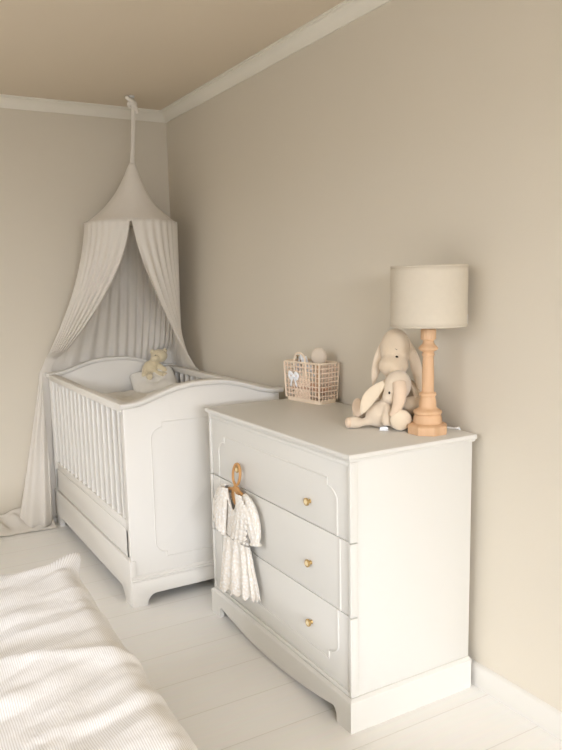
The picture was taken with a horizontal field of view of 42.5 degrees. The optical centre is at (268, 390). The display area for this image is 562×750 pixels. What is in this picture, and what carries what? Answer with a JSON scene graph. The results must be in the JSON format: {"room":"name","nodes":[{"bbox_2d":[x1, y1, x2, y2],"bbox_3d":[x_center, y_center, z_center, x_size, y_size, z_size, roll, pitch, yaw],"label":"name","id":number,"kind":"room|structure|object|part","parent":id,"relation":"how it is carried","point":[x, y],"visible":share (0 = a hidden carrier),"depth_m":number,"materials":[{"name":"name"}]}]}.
{"room":"children's room","nodes":[
{"label":"children's room","id":0,"kind":"room"},
{"bbox_2d":[0,108,169,514],"bbox_3d":[-2.357,-0.308,3.619,4.000,2.524,0.100,-6,10,-29],"label":"wall","id":1,"kind":"structure","parent":0,"point":[58,171],"depth_m":4.13,"materials":[{"name":"beige paint"}]},
{"bbox_2d":[0,94,164,122],"bbox_3d":[-2.346,-1.459,3.377,4.000,0.057,0.057,-6,10,-29],"label":"trim","id":2,"kind":"structure","parent":1,"relation":"attached to","point":[6,101],"depth_m":4.08,"materials":[{"name":"beige paint"}]},
{"bbox_2d":[0,0,344,109],"bbox_3d":[-0.290,-1.024,-0.227,4.000,0.060,8.400,-6,10,-29],"label":"ceiling","id":3,"kind":"structure","parent":0,"point":[156,52],"depth_m":3.08,"materials":[{"name":"beige paint"}]},
{"bbox_2d":[0,95,200,536],"bbox_3d":[-1.097,-0.388,3.945,1.454,2.402,0.551,-6,10,-29],"label":"canopy","id":4,"kind":"object","parent":3,"relation":"hanging from","point":[125,299],"visible":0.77,"depth_m":4.14,"materials":[{"name":"white fabric"}]},
{"bbox_2d":[20,219,200,527],"bbox_3d":[-0.907,-0.079,4.096,1.035,1.705,0.551,-6,10,-29],"label":"drape","id":5,"kind":"object","parent":4,"relation":"hanging from","point":[125,299],"depth_m":4.16,"materials":[{"name":"white fabric"}]},
{"bbox_3d":[-0.751,-1.420,3.979,0.048,0.367,0.030,-6,10,-29],"label":"cord","id":6,"kind":"part","parent":4,"relation":"part of","materials":[{"name":"beige fabric"}]},
{"bbox_2d":[0,521,561,749],"bbox_3d":[-0.234,1.411,0.139,4.000,0.060,8.400,-6,10,-29],"label":"floor","id":7,"kind":"structure","parent":0,"point":[225,692],"depth_m":2.45,"materials":[{"name":"white wood"}]},
{"bbox_2d":[45,356,283,608],"bbox_3d":[-0.599,0.350,3.819,0.784,0.963,1.371,-6,10,-29],"label":"crib","id":8,"kind":"object","parent":7,"relation":"on","point":[133,478],"visible":0.81,"depth_m":3.22,"materials":[{"name":"white paint"}]},
{"bbox_3d":[-1.224,0.257,4.182,0.030,0.648,0.024,-6,10,-29],"label":"post","id":9,"kind":"part","parent":8,"relation":"part of","materials":[{"name":"white paint"}]},
{"bbox_3d":[-0.923,-0.003,3.585,0.041,0.034,1.288,-6,10,-29],"label":"rail","id":10,"kind":"part","parent":8,"relation":"part of","materials":[{"name":"white paint"}]},
{"bbox_3d":[-0.908,0.505,3.663,0.026,0.040,1.288,-6,10,-29],"label":"rail","id":11,"kind":"part","parent":8,"relation":"part of","materials":[{"name":"white paint"}]},
{"bbox_3d":[-0.923,0.232,4.378,0.752,0.845,0.026,-6,10,-29],"label":"panel","id":12,"kind":"part","parent":8,"relation":"part of","materials":[{"name":"white paint"}]},
{"bbox_3d":[-0.933,-0.159,4.321,0.784,0.091,0.055,-6,10,-29],"label":"cap rail","id":13,"kind":"part","parent":8,"relation":"part of","materials":[{"name":"white paint"}]},
{"bbox_3d":[-0.601,0.406,3.092,0.030,0.648,0.024,-6,10,-29],"label":"post","id":14,"kind":"part","parent":8,"relation":"part of","materials":[{"name":"white paint"}]},
{"bbox_3d":[-0.260,0.781,3.294,0.760,0.026,0.016,-6,10,-29],"label":"moulding","id":15,"kind":"part","parent":8,"relation":"part of","materials":[{"name":"white paint"}]},
{"bbox_3d":[-0.277,0.387,3.248,0.752,0.845,0.026,-6,10,-29],"label":"panel","id":16,"kind":"part","parent":8,"relation":"part of","materials":[{"name":"white paint"}]},
{"bbox_3d":[-0.284,-0.004,3.187,0.784,0.091,0.055,-6,10,-29],"label":"cap rail","id":17,"kind":"part","parent":8,"relation":"part of","materials":[{"name":"white paint"}]},
{"bbox_3d":[-0.292,-0.070,3.937,0.041,0.034,1.288,-6,10,-29],"label":"rail","id":18,"kind":"part","parent":8,"relation":"part of","materials":[{"name":"white paint"}]},
{"bbox_3d":[-0.599,0.331,3.816,0.640,0.199,1.255,-6,10,-29],"label":"mattress","id":19,"kind":"object","parent":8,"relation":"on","visible":0},
{"bbox_2d":[105,390,157,401],"bbox_3d":[-0.604,0.136,3.787,0.628,0.199,1.245,-6,10,-29],"label":"duvet","id":20,"kind":"object","parent":19,"relation":"on","point":[130,395],"visible":0.12,"depth_m":4.06,"materials":[{"name":"white fabric"}]},
{"bbox_2d":[130,366,177,392],"bbox_3d":[-0.678,-0.046,4.298,0.273,0.180,0.224,-4,9,-15],"label":"pillow","id":21,"kind":"object","parent":20,"relation":"on","point":[139,383],"visible":0.65,"depth_m":4.24,"materials":[{"name":"white fabric"}]},
{"bbox_2d":[142,348,166,379],"bbox_3d":[-0.677,-0.160,4.306,0.179,0.173,0.128,-6,10,-29],"label":"bear","id":22,"kind":"object","parent":21,"relation":"on","point":[159,355],"visible":0.96,"depth_m":4.29},
{"bbox_2d":[205,398,476,733],"bbox_3d":[0.216,0.539,2.711,0.510,0.879,1.002,-6,10,-29],"label":"dresser","id":23,"kind":"object","parent":7,"relation":"on","point":[362,562],"visible":0.78,"depth_m":2.33,"materials":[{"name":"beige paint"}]},
{"bbox_2d":[228,463,242,503],"bbox_3d":[-0.119,0.354,2.744,0.021,0.163,0.245,-6,10,-29],"label":"clothes hanger","id":24,"kind":"object","parent":23,"relation":"hanging from","point":[235,488],"visible":0.66,"depth_m":2.74,"materials":[{"name":"brown wood"}]},
{"bbox_2d":[213,484,261,602],"bbox_3d":[-0.128,0.596,2.772,0.060,0.453,0.383,-6,10,-29],"label":"dress","id":25,"kind":"object","parent":24,"relation":"hanging from","point":[239,523],"visible":1,"depth_m":2.72,"materials":[{"name":"beige fabric"}]},
{"bbox_3d":[0.014,0.273,2.558,0.022,0.246,0.982,-6,10,-29],"label":"drawer","id":26,"kind":"part","parent":23,"relation":"part of","materials":[{"name":"beige paint"}]},
{"bbox_3d":[0.019,0.514,2.595,0.022,0.232,0.982,-6,10,-29],"label":"drawer","id":27,"kind":"part","parent":23,"relation":"part of","materials":[{"name":"beige paint"}]},
{"bbox_3d":[0.025,0.760,2.632,0.022,0.256,0.982,-6,10,-29],"label":"drawer","id":28,"kind":"part","parent":23,"relation":"part of","materials":[{"name":"beige paint"}]},
{"bbox_3d":[0.126,0.357,2.332,0.020,0.026,0.026,-6,10,-29],"label":"knob","id":29,"kind":"part","parent":23,"relation":"part of","materials":[{"name":"gold metal"}]},
{"bbox_3d":[0.131,0.563,2.363,0.020,0.026,0.026,-6,10,-29],"label":"knob","id":30,"kind":"part","parent":23,"relation":"part of","materials":[{"name":"gold metal"}]},
{"bbox_3d":[0.135,0.767,2.394,0.020,0.026,0.026,-6,10,-29],"label":"knob","id":31,"kind":"part","parent":23,"relation":"part of","materials":[{"name":"gold metal"}]},
{"bbox_2d":[283,352,338,404],"bbox_3d":[0.176,-0.062,3.049,0.126,0.211,0.239,-8,11,-37],"label":"woven basket","id":32,"kind":"object","parent":23,"relation":"on","point":[302,395],"visible":0.93,"depth_m":3.01,"materials":[{"name":"natural rattan wicker"},{"name":"white ribbon fabric"}]},
{"bbox_3d":[0.129,-0.112,3.020,0.012,0.100,0.081,-8,11,-37],"label":"handle","id":33,"kind":"part","parent":32,"relation":"part of","materials":[{"name":"beige wicker"}]},
{"bbox_2d":[292,354,314,375],"bbox_3d":[0.144,-0.111,3.061,0.040,0.100,0.116,-8,11,-37],"label":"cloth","id":34,"kind":"object","parent":32,"relation":"in","point":[301,358],"visible":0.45,"depth_m":3.04,"materials":[{"name":"white fabric"}]},
{"bbox_2d":[292,381,330,394],"bbox_3d":[0.179,-0.012,3.058,0.074,0.050,0.170,-8,11,-37],"label":"bib","id":35,"kind":"object","parent":32,"relation":"in","point":[311,381],"visible":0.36,"depth_m":3.02,"materials":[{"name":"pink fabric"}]},
{"bbox_2d":[311,348,326,395],"bbox_3d":[0.209,-0.076,3.009,0.068,0.207,0.022,1,9,15],"label":"hairbrush","id":36,"kind":"object","parent":32,"relation":"in","point":[318,355],"visible":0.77,"depth_m":2.99,"materials":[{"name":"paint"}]},
{"bbox_3d":[0.207,-0.029,2.936,0.007,0.153,0.015,-3,9,-13],"label":"corner post","id":37,"kind":"part","parent":32,"relation":"part of","materials":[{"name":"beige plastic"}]},
{"bbox_3d":[0.287,-0.041,2.997,0.015,0.153,0.006,3,10,28],"label":"corner post","id":38,"kind":"part","parent":32,"relation":"part of","materials":[{"name":"beige wicker"}]},
{"bbox_3d":[0.222,0.873,2.760,0.501,0.012,1.002,-6,10,-29],"label":"plinth moulding","id":39,"kind":"part","parent":23,"relation":"part of","materials":[{"name":"beige paint"}]},
{"bbox_2d":[345,370,417,430],"bbox_3d":[0.380,0.030,2.447,0.236,0.198,0.121,2,9,20],"label":"bunny","id":40,"kind":"object","parent":23,"relation":"on","point":[388,411],"visible":1,"depth_m":2.42},
{"bbox_2d":[352,328,421,419],"bbox_3d":[0.434,-0.051,2.520,0.267,0.331,0.158,3,10,27],"label":"rabbit","id":41,"kind":"object","parent":23,"relation":"on","point":[393,353],"visible":0.49,"depth_m":2.47},
{"bbox_2d":[390,264,468,436],"bbox_3d":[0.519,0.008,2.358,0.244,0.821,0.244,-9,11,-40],"label":"table lamp","id":42,"kind":"object","parent":23,"relation":"on","point":[427,298],"visible":1,"depth_m":2.23,"materials":[{"name":"beige fabric"}]},
{"bbox_3d":[0.512,-0.303,2.312,0.242,0.188,0.242,-6,10,-29],"label":"lamp shade","id":43,"kind":"part","parent":42,"relation":"part of","materials":[{"name":"beige fabric"}]},
{"bbox_3d":[0.598,0.261,2.447,0.098,0.291,0.039,-1,9,5],"label":"power cord","id":44,"kind":"part","parent":42,"relation":"part of","materials":[{"name":"white plastic"}]},
{"bbox_3d":[-0.852,1.040,1.048,1.595,0.432,2.005,-6,10,-29],"label":"bed","id":45,"kind":"object","parent":7,"relation":"on","visible":0},
{"bbox_2d":[0,552,197,749],"bbox_3d":[-0.841,0.884,1.026,1.759,0.320,2.258,-6,10,-29],"label":"striped duvet","id":46,"kind":"object","parent":45,"relation":"on","point":[68,681],"visible":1,"depth_m":1.62,"materials":[{"name":"fabric"}]},
{"bbox_2d":[166,0,561,711],"bbox_3d":[1.521,0.003,0.949,0.100,2.524,8.600,-6,10,-29],"label":"wall","id":47,"kind":"structure","parent":0,"point":[412,132],"depth_m":2.46,"materials":[{"name":"beige paint"}]},
{"bbox_2d":[160,0,391,122],"bbox_3d":[1.425,-1.150,0.737,0.057,0.057,8.400,-6,10,-29],"label":"trim","id":48,"kind":"structure","parent":47,"relation":"attached to","point":[346,12],"depth_m":3.15,"materials":[{"name":"beige paint"}]},
{"bbox_2d":[470,658,561,740],"bbox_3d":[1.497,1.156,1.094,0.016,0.081,8.400,-6,10,-29],"label":"baseboard","id":49,"kind":"structure","parent":47,"relation":"attached to","point":[532,708],"depth_m":2.31,"materials":[{"name":"white paint"}]}
]}

